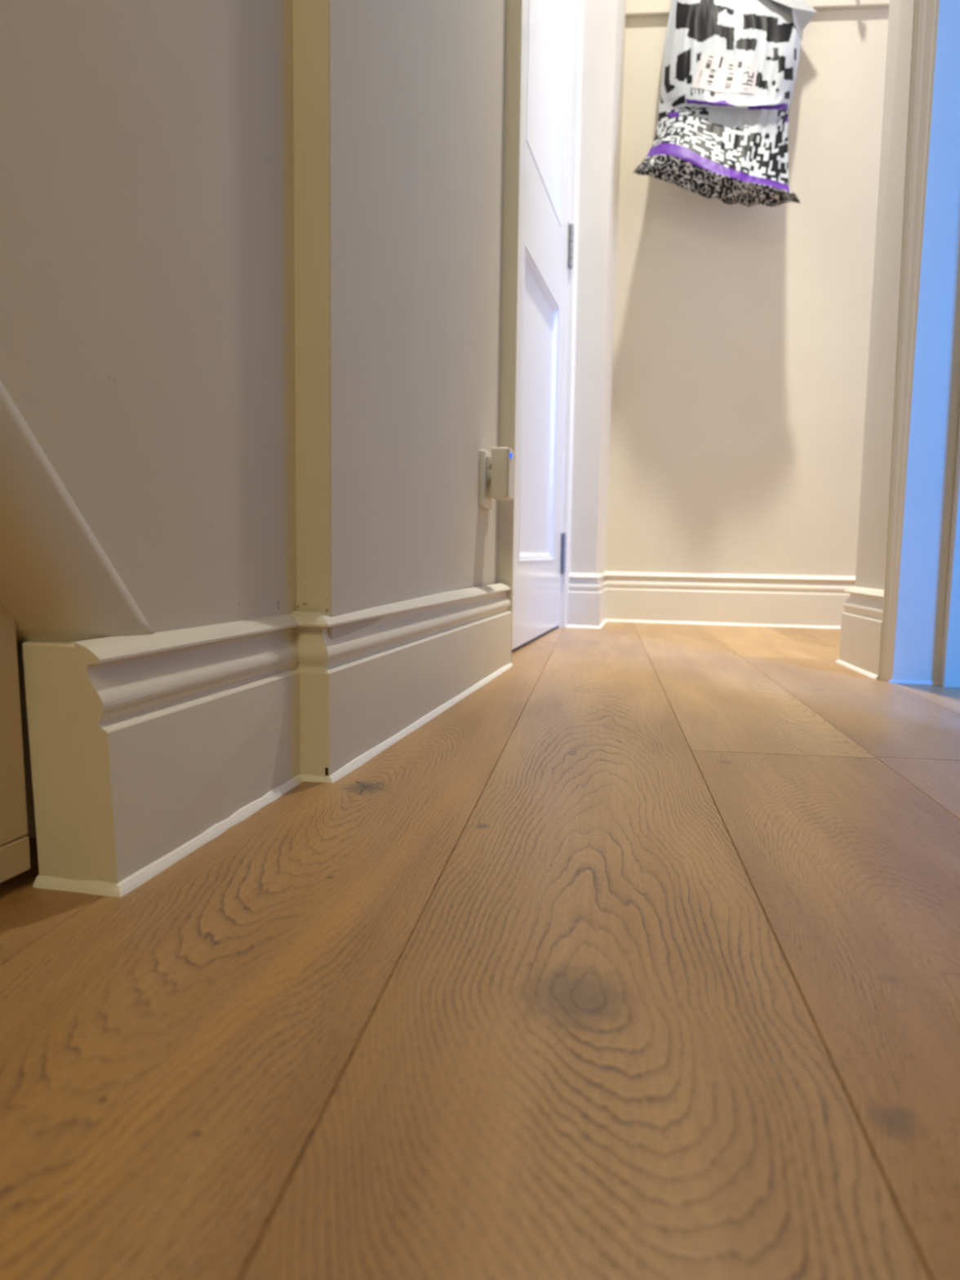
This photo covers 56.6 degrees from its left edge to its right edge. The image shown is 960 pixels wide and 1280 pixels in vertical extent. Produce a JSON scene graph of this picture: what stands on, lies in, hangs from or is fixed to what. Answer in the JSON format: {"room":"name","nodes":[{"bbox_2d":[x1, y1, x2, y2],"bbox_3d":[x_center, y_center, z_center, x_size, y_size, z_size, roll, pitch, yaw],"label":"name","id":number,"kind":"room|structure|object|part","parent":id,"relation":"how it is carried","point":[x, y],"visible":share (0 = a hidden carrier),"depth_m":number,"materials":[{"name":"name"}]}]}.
{"room":"home hallway","nodes":[
{"label":"home hallway","id":0,"kind":"room"},
{"bbox_2d":[0,0,506,837],"bbox_3d":[-0.430,-1.257,-0.255,0.187,2.950,3.605,2,6,13],"label":"wall","id":1,"kind":"structure","parent":0,"point":[147,240],"depth_m":0.72,"materials":[{"name":"white paint"}]},
{"bbox_2d":[0,600,30,883],"bbox_3d":[-0.359,-0.307,0.132,0.018,0.964,0.747,2,6,13],"label":"door","id":2,"kind":"structure","parent":1,"relation":"in","point":[15,857],"depth_m":0.52,"materials":[{"name":"paint"}]},
{"bbox_3d":[-0.366,0.163,0.178,0.018,0.021,0.747,2,6,13],"label":"rail","id":3,"kind":"part","parent":2,"relation":"part of","materials":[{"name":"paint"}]},
{"bbox_2d":[0,380,154,642],"bbox_3d":[-0.598,-1.280,-0.798,0.207,2.805,2.629,2,6,13],"label":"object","id":4,"kind":"structure","parent":1,"relation":"attached to","point":[58,583],"depth_m":0.51,"materials":[{"name":"white paint"}]},
{"bbox_2d":[22,582,512,897],"bbox_3d":[-0.103,0.023,1.068,0.086,0.149,1.130,2,6,13],"label":"baseboard","id":5,"kind":"structure","parent":1,"relation":"attached to","point":[145,749],"depth_m":0.63,"materials":[{"name":"wood"}]},
{"bbox_2d":[291,611,332,782],"bbox_3d":[-0.151,0.050,0.793,0.020,0.149,0.051,-3,7,-34],"label":"baseboard","id":6,"kind":"structure","parent":1,"relation":"attached to","point":[314,713],"depth_m":0.79,"materials":[{"name":"wood"}]},
{"bbox_2d":[479,449,493,509],"bbox_3d":[0.012,-0.261,1.459,0.015,0.090,0.086,2,6,11],"label":"wall socket","id":7,"kind":"object","parent":1,"relation":"attached to","point":[486,501],"visible":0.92,"depth_m":1.43,"materials":[{"name":"white plastic"}]},
{"bbox_2d":[486,456,489,468],"bbox_3d":[0.013,-0.285,1.432,0.004,0.018,0.012,2,6,11],"label":"switch","id":8,"kind":"object","parent":7,"relation":"attached to","point":[487,457],"depth_m":1.43,"materials":[{"name":"white plastic"}]},
{"bbox_2d":[487,447,515,500],"bbox_3d":[0.035,-0.270,1.455,0.040,0.081,0.056,2,6,11],"label":"plug","id":9,"kind":"object","parent":7,"relation":"attached to","point":[502,481],"visible":0.98,"depth_m":1.43,"materials":[{"name":"white plastic"}]},
{"bbox_2d":[497,0,522,662],"bbox_3d":[0.037,-0.974,1.561,0.089,2.040,0.076,2,6,13],"label":"trim","id":10,"kind":"structure","parent":1,"relation":"attached to","point":[514,7],"depth_m":1.55,"materials":[{"name":"wood"}]},
{"bbox_2d":[0,621,959,1279],"bbox_3d":[1.203,0.208,0.453,4.050,0.060,5.305,2,6,13],"label":"floor","id":11,"kind":"structure","parent":0,"point":[637,957],"depth_m":0.41,"materials":[{"name":"brown wood"}]},
{"bbox_2d":[570,0,626,580],"bbox_3d":[0.262,-1.519,2.471,0.273,2.950,0.265,2,6,13],"label":"wall","id":12,"kind":"structure","parent":0,"point":[604,20],"depth_m":2.39,"materials":[{"name":"white paint"}]},
{"bbox_2d":[511,0,573,649],"bbox_3d":[0.132,-0.994,1.981,0.051,1.981,0.780,2,6,13],"label":"door","id":13,"kind":"structure","parent":12,"relation":"in","point":[545,233],"depth_m":2.04,"materials":[{"name":"white paint"}]},
{"bbox_3d":[0.133,-0.495,2.026,0.013,0.633,0.478,2,6,13],"label":"panel","id":14,"kind":"part","parent":13,"relation":"part of","materials":[{"name":"white paint"}]},
{"bbox_3d":[0.146,-1.429,1.933,0.013,0.865,0.478,2,6,13],"label":"panel","id":15,"kind":"part","parent":13,"relation":"part of","materials":[{"name":"white paint"}]},
{"bbox_2d":[554,0,584,627],"bbox_3d":[0.221,-1.052,2.367,0.075,2.040,0.042,2,6,13],"label":"trim","id":16,"kind":"structure","parent":12,"relation":"attached to","point":[579,5],"depth_m":2.37,"materials":[{"name":"wood"}]},
{"bbox_2d":[566,573,600,628],"bbox_3d":[0.287,-0.109,2.452,0.094,0.149,0.024,2,6,13],"label":"baseboard","id":17,"kind":"structure","parent":12,"relation":"attached to","point":[584,595],"depth_m":2.45,"materials":[{"name":"wood"}]},
{"bbox_2d":[596,573,606,627],"bbox_3d":[0.350,-0.120,2.573,0.024,0.149,0.288,2,6,11],"label":"baseboard","id":18,"kind":"structure","parent":12,"relation":"attached to","point":[602,591],"depth_m":2.55,"materials":[{"name":"wood"}]},
{"bbox_2d":[604,7,888,576],"bbox_3d":[1.876,-1.478,2.291,3.700,2.950,0.122,2,6,13],"label":"wall","id":19,"kind":"structure","parent":0,"point":[741,333],"depth_m":2.56,"materials":[{"name":"white paint"}]},
{"bbox_2d":[604,571,855,628],"bbox_3d":[0.795,-0.117,2.603,0.887,0.149,0.024,2,6,13],"label":"baseboard","id":20,"kind":"structure","parent":19,"relation":"attached to","point":[700,598],"depth_m":2.62,"materials":[{"name":"wood"}]},
{"bbox_2d":[625,0,889,17],"bbox_3d":[0.790,-1.798,2.419,0.815,0.205,0.071,2,6,13],"label":"rail","id":21,"kind":"object","parent":19,"relation":"attached to","point":[633,7],"visible":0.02,"depth_m":2.50,"materials":[{"name":"white wood"}]},
{"bbox_2d":[632,0,817,206],"bbox_3d":[0.655,-1.541,2.381,0.468,0.780,0.206,2,6,13],"label":"bag","id":22,"kind":"object","parent":21,"relation":"hanging from","point":[730,67],"visible":1,"depth_m":2.38,"materials":[{"name":"plastic"}]},
{"bbox_2d":[854,0,913,589],"bbox_3d":[0.783,-1.409,1.444,0.157,2.950,0.209,2,6,13],"label":"wall","id":23,"kind":"structure","parent":0,"point":[876,461],"depth_m":1.56,"materials":[{"name":"white paint"}]},
{"bbox_2d":[835,586,884,679],"bbox_3d":[0.690,-0.019,1.611,0.024,0.149,0.242,1,6,7],"label":"baseboard","id":24,"kind":"structure","parent":23,"relation":"attached to","point":[861,620],"depth_m":1.59,"materials":[{"name":"wood"}]},
{"bbox_2d":[888,679,939,684],"bbox_3d":[0.709,0.068,1.456,0.078,0.007,0.008,2,6,13],"label":"trim","id":25,"kind":"structure","parent":23,"relation":"attached to","point":[909,682],"depth_m":1.45,"materials":[{"name":"white"}]},
{"bbox_2d":[879,0,959,681],"bbox_3d":[0.741,-0.933,1.356,0.164,2.020,0.070,2,6,13],"label":"trim","id":26,"kind":"structure","parent":23,"relation":"attached to","point":[926,415],"depth_m":1.41,"materials":[{"name":"wood"}]},
{"bbox_2d":[939,416,959,687],"bbox_3d":[0.775,-0.928,1.304,0.051,2.020,0.078,2,6,13],"label":"trim","id":27,"kind":"structure","parent":23,"relation":"attached to","point":[949,676],"depth_m":1.41,"materials":[{"name":"wood"}]}
]}

